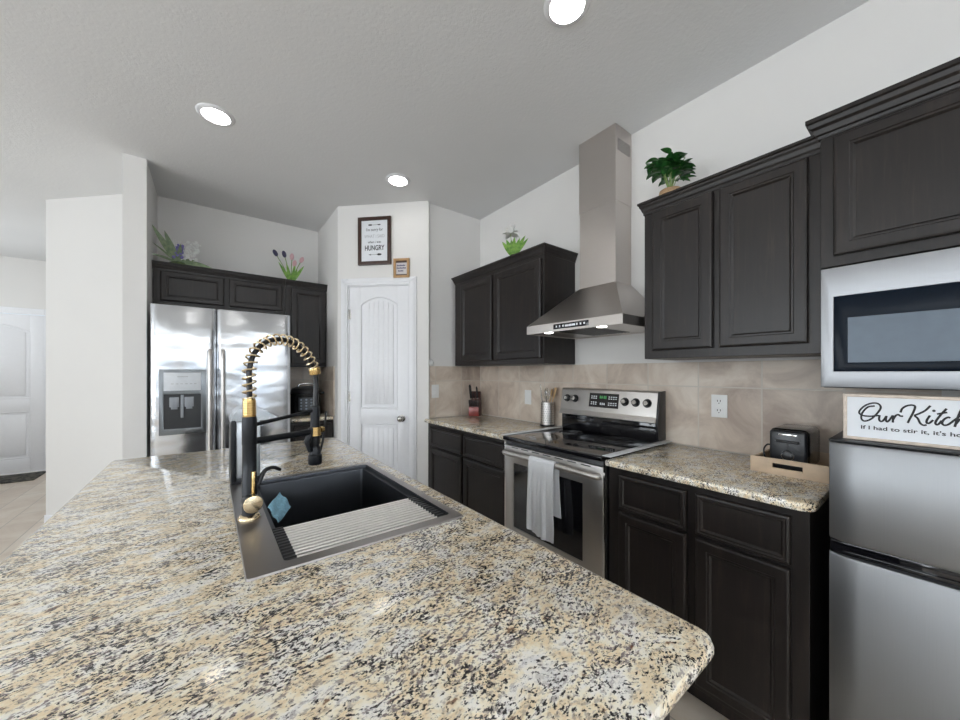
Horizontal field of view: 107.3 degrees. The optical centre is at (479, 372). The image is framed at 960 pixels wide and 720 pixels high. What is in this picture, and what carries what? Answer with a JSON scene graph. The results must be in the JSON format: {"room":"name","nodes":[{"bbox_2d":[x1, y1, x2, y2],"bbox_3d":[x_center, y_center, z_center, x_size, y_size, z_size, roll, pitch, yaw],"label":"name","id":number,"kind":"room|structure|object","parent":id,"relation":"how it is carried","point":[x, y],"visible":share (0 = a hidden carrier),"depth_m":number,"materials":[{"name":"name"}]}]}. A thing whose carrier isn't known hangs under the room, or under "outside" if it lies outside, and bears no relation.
{"room":"kitchen","nodes":[
{"label":"kitchen","id":0,"kind":"room"},
{"bbox_2d":[0,256,45,315],"bbox_3d":[-6.706,-0.087,4.134,3.580,2.806,0.120,0,0,-37],"label":"wall","id":1,"kind":"structure","parent":0,"point":[22,281],"depth_m":4.62,"materials":[{"name":"paint"}]},
{"bbox_2d":[0,313,44,474],"bbox_3d":[-6.215,0.275,4.471,0.930,2.067,0.043,0,0,-37],"label":"door","id":2,"kind":"structure","parent":1,"relation":"in","point":[22,337],"depth_m":4.63,"materials":[{"name":"white wood"}]},
{"bbox_2d":[0,306,45,470],"bbox_3d":[-6.191,0.236,4.441,1.110,2.160,0.020,0,0,-37],"label":"trim","id":3,"kind":"structure","parent":1,"relation":"attached to","point":[3,309],"depth_m":4.67,"materials":[{"name":"white wood"}]},
{"bbox_2d":[46,194,121,514],"bbox_3d":[-4.218,-0.087,3.866,3.318,2.806,0.598,0,0,41],"label":"wall","id":4,"kind":"structure","parent":0,"point":[84,234],"depth_m":3.00,"materials":[{"name":"paint"}]},
{"bbox_2d":[44,515,52,522],"bbox_3d":[-3.285,1.271,2.983,0.930,0.090,0.012,0,0,8],"label":"baseboard","id":5,"kind":"structure","parent":4,"relation":"attached to","point":[46,517],"depth_m":3.04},
{"bbox_2d":[122,153,156,459],"bbox_3d":[-2.590,-0.087,2.712,0.120,2.806,0.704,0,0,-37],"label":"wall","id":6,"kind":"structure","parent":0,"point":[139,195],"depth_m":2.44,"materials":[{"name":"paint"}]},
{"bbox_2d":[157,196,317,282],"bbox_3d":[-2.207,-0.087,3.449,1.384,2.806,0.120,0,0,-37],"label":"wall","id":7,"kind":"structure","parent":0,"point":[229,241],"depth_m":3.31,"materials":[{"name":"paint"}]},
{"bbox_2d":[152,260,285,314],"bbox_3d":[-2.257,-0.688,3.098,0.926,0.337,0.375,0,0,-37],"label":"upper cabinet","id":8,"kind":"object","parent":7,"relation":"attached to","point":[172,283],"visible":0.82,"depth_m":2.93,"materials":[{"name":"brown wood"}]},
{"bbox_2d":[152,225,210,267],"bbox_3d":[-2.409,-0.995,2.854,0.442,0.293,0.105,0,0,-37],"label":"flower arrangement","id":9,"kind":"object","parent":8,"relation":"on","point":[176,253],"visible":0.98,"depth_m":2.83,"materials":[{"name":"green plant"}]},
{"bbox_2d":[290,367,312,389],"bbox_3d":[-1.859,0.172,3.632,0.345,0.457,0.012,0,0,-37],"label":"backsplash","id":10,"kind":"structure","parent":7,"relation":"attached to","point":[298,375],"depth_m":3.63,"materials":[{"name":"tile"}]},
{"bbox_2d":[285,279,327,366],"bbox_3d":[-1.743,-0.456,3.491,0.366,0.800,0.375,0,0,-37],"label":"upper cabinet","id":11,"kind":"object","parent":7,"relation":"attached to","point":[305,302],"visible":0.76,"depth_m":3.35,"materials":[{"name":"brown wood"}]},
{"bbox_2d":[273,249,303,279],"bbox_3d":[-1.812,-1.000,3.347,0.267,0.290,0.058,0,0,-37],"label":"flower arrangement","id":12,"kind":"object","parent":11,"relation":"on","point":[293,275],"visible":0.87,"depth_m":3.35,"materials":[{"name":"green plant"}]},
{"bbox_2d":[318,207,337,438],"bbox_3d":[-1.449,-0.087,3.499,0.120,2.806,0.722,0,0,-37],"label":"wall","id":13,"kind":"structure","parent":0,"point":[328,234],"depth_m":3.34,"materials":[{"name":"paint"}]},
{"bbox_2d":[318,366,334,415],"bbox_3d":[-1.533,0.172,3.499,0.012,0.457,0.620,0,0,-37],"label":"backsplash","id":14,"kind":"structure","parent":13,"relation":"attached to","point":[326,378],"depth_m":3.41,"materials":[{"name":"tile"}]},
{"bbox_2d":[0,470,728,719],"bbox_3d":[-2.108,1.366,0.779,7.000,0.100,11.200,0,0,-37],"label":"floor","id":15,"kind":"structure","parent":0,"point":[22,504],"depth_m":3.12,"materials":[{"name":"beige tile"}]},
{"bbox_2d":[0,471,45,483],"bbox_3d":[-5.927,1.310,4.252,0.840,0.012,0.480,0,0,-37],"label":"door mat","id":16,"kind":"object","parent":15,"relation":"on","point":[22,477],"visible":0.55,"depth_m":4.39,"materials":[{"name":"black fabric"}]},
{"bbox_2d":[150,303,289,456],"bbox_3d":[-2.101,0.422,2.917,0.848,1.787,0.833,0,0,-37],"label":"refrigerator","id":17,"kind":"object","parent":15,"relation":"on","point":[197,354],"visible":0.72,"depth_m":2.56,"materials":[{"name":"silver metal"}]},
{"bbox_2d":[290,419,332,441],"bbox_3d":[-1.673,0.874,3.391,0.355,0.884,0.620,0,0,-37],"label":"base cabinet","id":18,"kind":"object","parent":15,"relation":"on","point":[296,426],"visible":0.2,"depth_m":3.12,"materials":[{"name":"brown wood"}]},
{"bbox_2d":[290,412,332,422],"bbox_3d":[-1.668,0.416,3.381,0.344,0.031,0.617,0,0,-37],"label":"countertop","id":19,"kind":"structure","parent":18,"relation":"on","point":[322,415],"depth_m":3.15,"materials":[{"name":"stone"}]},
{"bbox_2d":[290,383,323,415],"bbox_3d":[-1.666,0.248,3.384,0.274,0.304,0.274,0,0,6],"label":"pressure cooker","id":20,"kind":"object","parent":19,"relation":"on","point":[301,397],"visible":0.73,"depth_m":3.27,"materials":[{"name":"black plastic"}]},
{"bbox_2d":[428,423,504,525],"bbox_3d":[0.089,0.874,2.832,0.612,0.884,1.062,0,0,-37],"label":"base cabinet","id":21,"kind":"object","parent":15,"relation":"on","point":[468,468],"visible":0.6,"depth_m":2.56,"materials":[{"name":"brown wood"}]},
{"bbox_2d":[424,414,554,439],"bbox_3d":[0.082,0.416,2.827,0.607,0.031,1.065,0,0,-37],"label":"countertop","id":22,"kind":"structure","parent":21,"relation":"on","point":[485,425],"depth_m":2.73,"materials":[{"name":"stone"}]},
{"bbox_2d":[469,391,481,415],"bbox_3d":[-0.044,0.288,3.293,0.098,0.225,0.111,0,0,17],"label":"knife block","id":23,"kind":"object","parent":22,"relation":"on","point":[475,410],"visible":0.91,"depth_m":3.25,"materials":[{"name":"brown wood"}]},
{"bbox_2d":[469,385,471,399],"bbox_3d":[-0.088,0.182,3.264,0.024,0.143,0.051,0,0,17],"label":"knife","id":24,"kind":"object","parent":23,"relation":"in","point":[470,390],"visible":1,"depth_m":3.26,"materials":[{"name":"black plastic"}]},
{"bbox_2d":[501,426,561,434],"bbox_3d":[0.388,0.388,2.388,0.610,0.004,0.044,0,0,-37],"label":"cover","id":25,"kind":"object","parent":22,"relation":"on","point":[555,426],"visible":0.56,"depth_m":2.35,"materials":[{"name":"silver metal"}]},
{"bbox_2d":[540,401,554,426],"bbox_3d":[0.507,0.310,2.660,0.111,0.180,0.111,0,0,-37],"label":"utensil crock","id":26,"kind":"object","parent":22,"relation":"on","point":[547,408],"visible":1,"depth_m":2.62,"materials":[{"name":"silver metal"}]},
{"bbox_2d":[502,387,665,580],"bbox_3d":[0.586,0.711,2.095,0.678,1.210,0.707,0,0,-37],"label":"range","id":27,"kind":"object","parent":15,"relation":"on","point":[596,423],"visible":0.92,"depth_m":2.00,"materials":[{"name":"silver metal"}]},
{"bbox_2d":[526,455,560,543],"bbox_3d":[0.337,0.667,1.882,0.069,0.416,0.192,0,0,-37],"label":"dish towel","id":28,"kind":"object","parent":27,"relation":"hanging from","point":[543,486],"visible":0.99,"depth_m":1.86,"materials":[{"name":"white fabric"}]},
{"bbox_2d":[503,427,663,461],"bbox_3d":[0.596,0.403,2.102,0.618,0.026,0.694,0,0,-37],"label":"cooktop","id":29,"kind":"object","parent":27,"relation":"in","point":[588,444],"depth_m":2.00,"materials":[{"name":"black glass"}]},
{"bbox_2d":[609,467,830,719],"bbox_3d":[1.052,0.874,1.560,0.630,0.884,0.698,0,0,-37],"label":"base cabinet","id":30,"kind":"object","parent":15,"relation":"on","point":[752,575],"visible":0.75,"depth_m":1.25,"materials":[{"name":"brown wood"}]},
{"bbox_2d":[605,443,828,511],"bbox_3d":[1.046,0.416,1.543,0.637,0.031,0.713,0,0,-37],"label":"countertop","id":31,"kind":"structure","parent":30,"relation":"on","point":[724,472],"depth_m":1.39,"materials":[{"name":"stone"}]},
{"bbox_2d":[602,440,671,457],"bbox_3d":[0.825,0.388,1.817,0.610,0.004,0.044,0,0,-37],"label":"cover","id":32,"kind":"object","parent":31,"relation":"on","point":[634,449],"visible":1,"depth_m":1.78,"materials":[{"name":"silver metal"}]},
{"bbox_2d":[750,448,828,483],"bbox_3d":[1.300,0.369,1.451,0.300,0.062,0.233,0,0,-37],"label":"wooden tray","id":33,"kind":"object","parent":31,"relation":"on","point":[819,472],"visible":0.56,"depth_m":1.37,"materials":[{"name":"brown wood"}]},
{"bbox_2d":[763,424,819,471],"bbox_3d":[1.299,0.307,1.478,0.241,0.162,0.147,0,0,-37],"label":"toaster","id":34,"kind":"object","parent":33,"relation":"in","point":[792,442],"visible":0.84,"depth_m":1.41,"materials":[{"name":"metal"}]},
{"bbox_2d":[829,431,959,719],"bbox_3d":[1.417,0.754,1.020,0.649,1.124,0.504,0,0,-37],"label":"mini refrigerator","id":35,"kind":"object","parent":15,"relation":"on","point":[894,509],"visible":0.9,"depth_m":0.93,"materials":[{"name":"silver metal"}]},
{"bbox_2d":[843,393,959,449],"bbox_3d":[1.205,0.127,0.854,0.020,0.130,0.460,0,0,-37],"label":"kitchen sign","id":36,"kind":"object","parent":35,"relation":"on","point":[926,421],"visible":1,"depth_m":0.94,"materials":[{"name":"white wood"}]},
{"bbox_3d":[-0.612,0.874,1.125,0.796,0.883,2.010,0,0,-37],"label":"kitchen island","id":37,"kind":"object","parent":15,"relation":"on","visible":0},
{"bbox_2d":[0,437,713,719],"bbox_3d":[-0.658,0.416,1.077,0.975,0.031,2.100,0,0,-37],"label":"island countertop","id":38,"kind":"structure","parent":37,"relation":"on","point":[134,600],"depth_m":0.56,"materials":[{"name":"stone"}]},
{"bbox_2d":[229,404,278,484],"bbox_3d":[-0.860,0.262,1.347,0.155,0.278,0.150,0,0,-37],"label":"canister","id":39,"kind":"object","parent":38,"relation":"on","point":[235,417],"visible":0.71,"depth_m":1.26,"materials":[{"name":"silver metal"}]},
{"bbox_2d":[237,333,326,521],"bbox_3d":[-0.570,0.141,1.059,0.081,0.512,0.300,0,0,25],"label":"kitchen faucet","id":40,"kind":"object","parent":38,"relation":"on","point":[251,503],"visible":1,"depth_m":0.97,"materials":[{"name":"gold metal"}]},
{"bbox_2d":[229,462,463,581],"bbox_3d":[-0.468,0.513,1.119,0.508,0.232,0.736,0,0,-37],"label":"sink","id":41,"kind":"object","parent":38,"relation":"in","point":[311,496],"visible":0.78,"depth_m":1.30,"materials":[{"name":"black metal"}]},
{"bbox_2d":[268,492,290,522],"bbox_3d":[-0.601,0.408,1.048,0.044,0.053,0.184,0,0,-19],"label":"cloth","id":42,"kind":"object","parent":41,"relation":"on","point":[279,506],"visible":1,"depth_m":1.06,"materials":[{"name":"blue fabric"}]},
{"bbox_2d":[272,496,444,559],"bbox_3d":[-0.312,0.406,0.950,0.405,0.010,0.206,0,0,-37],"label":"drying rack","id":43,"kind":"object","parent":41,"relation":"on","point":[302,539],"visible":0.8,"depth_m":0.93,"materials":[{"name":"metal"}]},
{"bbox_2d":[338,201,429,485],"bbox_3d":[-0.859,-0.087,3.138,0.839,2.806,0.165,0,0,8],"label":"wall","id":44,"kind":"structure","parent":0,"point":[384,320],"depth_m":3.12,"materials":[{"name":"paint"}]},
{"bbox_2d":[358,216,390,265],"bbox_3d":[-0.930,-1.160,3.116,0.302,0.420,0.025,0,0,8],"label":"framed print","id":45,"kind":"object","parent":44,"relation":"attached to","point":[374,233],"visible":1,"depth_m":3.11,"materials":[{"name":"white paper"}]},
{"bbox_2d":[393,258,409,277],"bbox_3d":[-0.686,-0.911,3.086,0.142,0.168,0.021,0,0,7],"label":"framed print","id":46,"kind":"object","parent":44,"relation":"attached to","point":[401,266],"visible":1,"depth_m":3.08,"materials":[{"name":"brown wood"}]},
{"bbox_2d":[0,0,869,260],"bbox_3d":[-2.108,-1.540,0.779,7.000,0.100,11.200,0,0,-37],"label":"ceiling","id":47,"kind":"structure","parent":0,"point":[480,104],"depth_m":1.87,"materials":[{"name":"paint"}]},
{"bbox_2d":[195,103,235,126],"bbox_3d":[-1.528,-1.484,2.046,0.188,0.012,0.188,0,0,-37],"label":"recessed light","id":48,"kind":"object","parent":47,"relation":"in","point":[212,113],"visible":1,"depth_m":2.03,"materials":[{"name":"white plastic"}]},
{"bbox_2d":[385,173,409,186],"bbox_3d":[-0.634,-1.484,2.736,0.188,0.012,0.188,0,0,-37],"label":"recessed light","id":49,"kind":"object","parent":47,"relation":"in","point":[396,179],"visible":1,"depth_m":2.72,"materials":[{"name":"white plastic"}]},
{"bbox_2d":[543,0,590,27],"bbox_3d":[0.352,-1.484,1.433,0.188,0.012,0.188,0,0,-37],"label":"recessed light","id":50,"kind":"object","parent":47,"relation":"in","point":[559,13],"visible":1,"depth_m":1.45,"materials":[{"name":"white plastic"}]},
{"bbox_2d":[430,204,479,417],"bbox_3d":[-0.283,-0.087,3.310,0.625,2.806,0.120,0,0,-37],"label":"wall","id":51,"kind":"structure","parent":0,"point":[454,236],"depth_m":3.22,"materials":[{"name":"paint"}]},
{"bbox_2d":[432,385,438,397],"bbox_3d":[-0.395,0.166,3.128,0.072,0.117,0.010,0,0,-37],"label":"wall switch","id":52,"kind":"object","parent":51,"relation":"attached to","point":[435,388],"visible":1,"depth_m":3.12,"materials":[{"name":"white plastic"}]},
{"bbox_2d":[430,366,479,417],"bbox_3d":[-0.241,0.172,3.259,0.596,0.457,0.012,0,0,-37],"label":"backsplash","id":53,"kind":"structure","parent":51,"relation":"attached to","point":[453,382],"depth_m":3.24,"materials":[{"name":"tile"}]},
{"bbox_2d":[659,186,679,194],"bbox_3d":[0.967,-0.894,1.796,0.112,0.060,0.112,0,0,-37],"label":"basket","id":54,"kind":"object","parent":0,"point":[665,190],"depth_m":1.75,"materials":[{"name":"brown wicker"}]},
{"bbox_2d":[480,0,959,454],"bbox_3d":[1.940,-0.087,1.020,0.120,2.806,6.460,0,0,-37],"label":"wall","id":55,"kind":"structure","parent":0,"point":[877,45],"depth_m":1.72,"materials":[{"name":"paint"}]},
{"bbox_2d":[451,242,577,365],"bbox_3d":[0.221,-0.457,2.871,0.355,0.795,1.122,0,0,-37],"label":"upper cabinet","id":56,"kind":"object","parent":55,"relation":"attached to","point":[496,302],"visible":0.99,"depth_m":2.58,"materials":[{"name":"brown wood"}]},
{"bbox_2d":[502,225,527,254],"bbox_3d":[0.254,-0.966,2.600,0.175,0.228,0.139,0,0,26],"label":"potted plant","id":57,"kind":"object","parent":56,"relation":"on","point":[511,248],"visible":0.9,"depth_m":2.61,"materials":[{"name":"green plant"}]},
{"bbox_2d":[525,390,530,404],"bbox_3d":[0.394,0.203,2.912,0.010,0.117,0.072,0,0,-37],"label":"wall switch","id":58,"kind":"object","parent":55,"relation":"attached to","point":[527,392],"visible":1,"depth_m":2.90,"materials":[{"name":"white plastic"}]},
{"bbox_2d":[527,123,644,338],"bbox_3d":[0.694,-0.864,2.134,0.502,1.250,0.655,0,0,-37],"label":"range hood","id":59,"kind":"object","parent":55,"relation":"attached to","point":[605,304],"visible":1,"depth_m":2.16,"materials":[{"name":"silver metal"}]},
{"bbox_2d":[480,359,941,454],"bbox_3d":[0.829,0.172,2.361,0.012,0.457,2.740,0,0,-37],"label":"backsplash","id":60,"kind":"structure","parent":55,"relation":"attached to","point":[762,396],"depth_m":1.86,"materials":[{"name":"tile"}]},
{"bbox_2d":[711,394,726,417],"bbox_3d":[1.231,0.173,1.820,0.008,0.117,0.072,0,0,-37],"label":"wall outlet","id":61,"kind":"object","parent":55,"relation":"attached to","point":[718,402],"visible":1,"depth_m":1.82,"materials":[{"name":"white plastic"}]},
{"bbox_2d":[715,398,722,404],"bbox_3d":[1.229,0.149,1.818,0.003,0.034,0.034,0,0,-37],"label":"socket","id":62,"kind":"object","parent":61,"relation":"attached to","point":[718,401],"depth_m":1.82,"materials":[{"name":"white plastic"}]},
{"bbox_2d":[715,407,722,413],"bbox_3d":[1.229,0.197,1.818,0.003,0.034,0.034,0,0,-37],"label":"socket","id":63,"kind":"object","parent":61,"relation":"attached to","point":[718,410],"depth_m":1.82,"materials":[{"name":"white plastic"}]},
{"bbox_2d":[637,135,821,359],"bbox_3d":[1.155,-0.467,1.651,0.355,0.795,0.685,0,0,-37],"label":"upper cabinet","id":64,"kind":"object","parent":55,"relation":"attached to","point":[733,269],"visible":0.84,"depth_m":1.48,"materials":[{"name":"brown wood"}]},
{"bbox_2d":[644,147,696,194],"bbox_3d":[0.951,-0.990,1.800,0.281,0.251,0.232,0,0,-37],"label":"potted plant","id":65,"kind":"object","parent":64,"relation":"on","point":[671,166],"visible":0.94,"depth_m":1.76,"materials":[{"name":"green plant"}]},
{"bbox_2d":[805,57,959,269],"bbox_3d":[1.581,-0.638,1.065,0.394,0.532,0.830,0,0,-37],"label":"upper cabinet","id":66,"kind":"object","parent":55,"relation":"attached to","point":[890,156],"visible":0.88,"depth_m":1.12,"materials":[{"name":"brown wood"}]},
{"bbox_2d":[821,247,959,390],"bbox_3d":[1.576,-0.157,1.058,0.409,0.421,0.760,0,0,-37],"label":"microwave","id":67,"kind":"object","parent":66,"relation":"attached to","point":[891,323],"visible":1,"depth_m":1.13,"materials":[{"name":"silver metal"}]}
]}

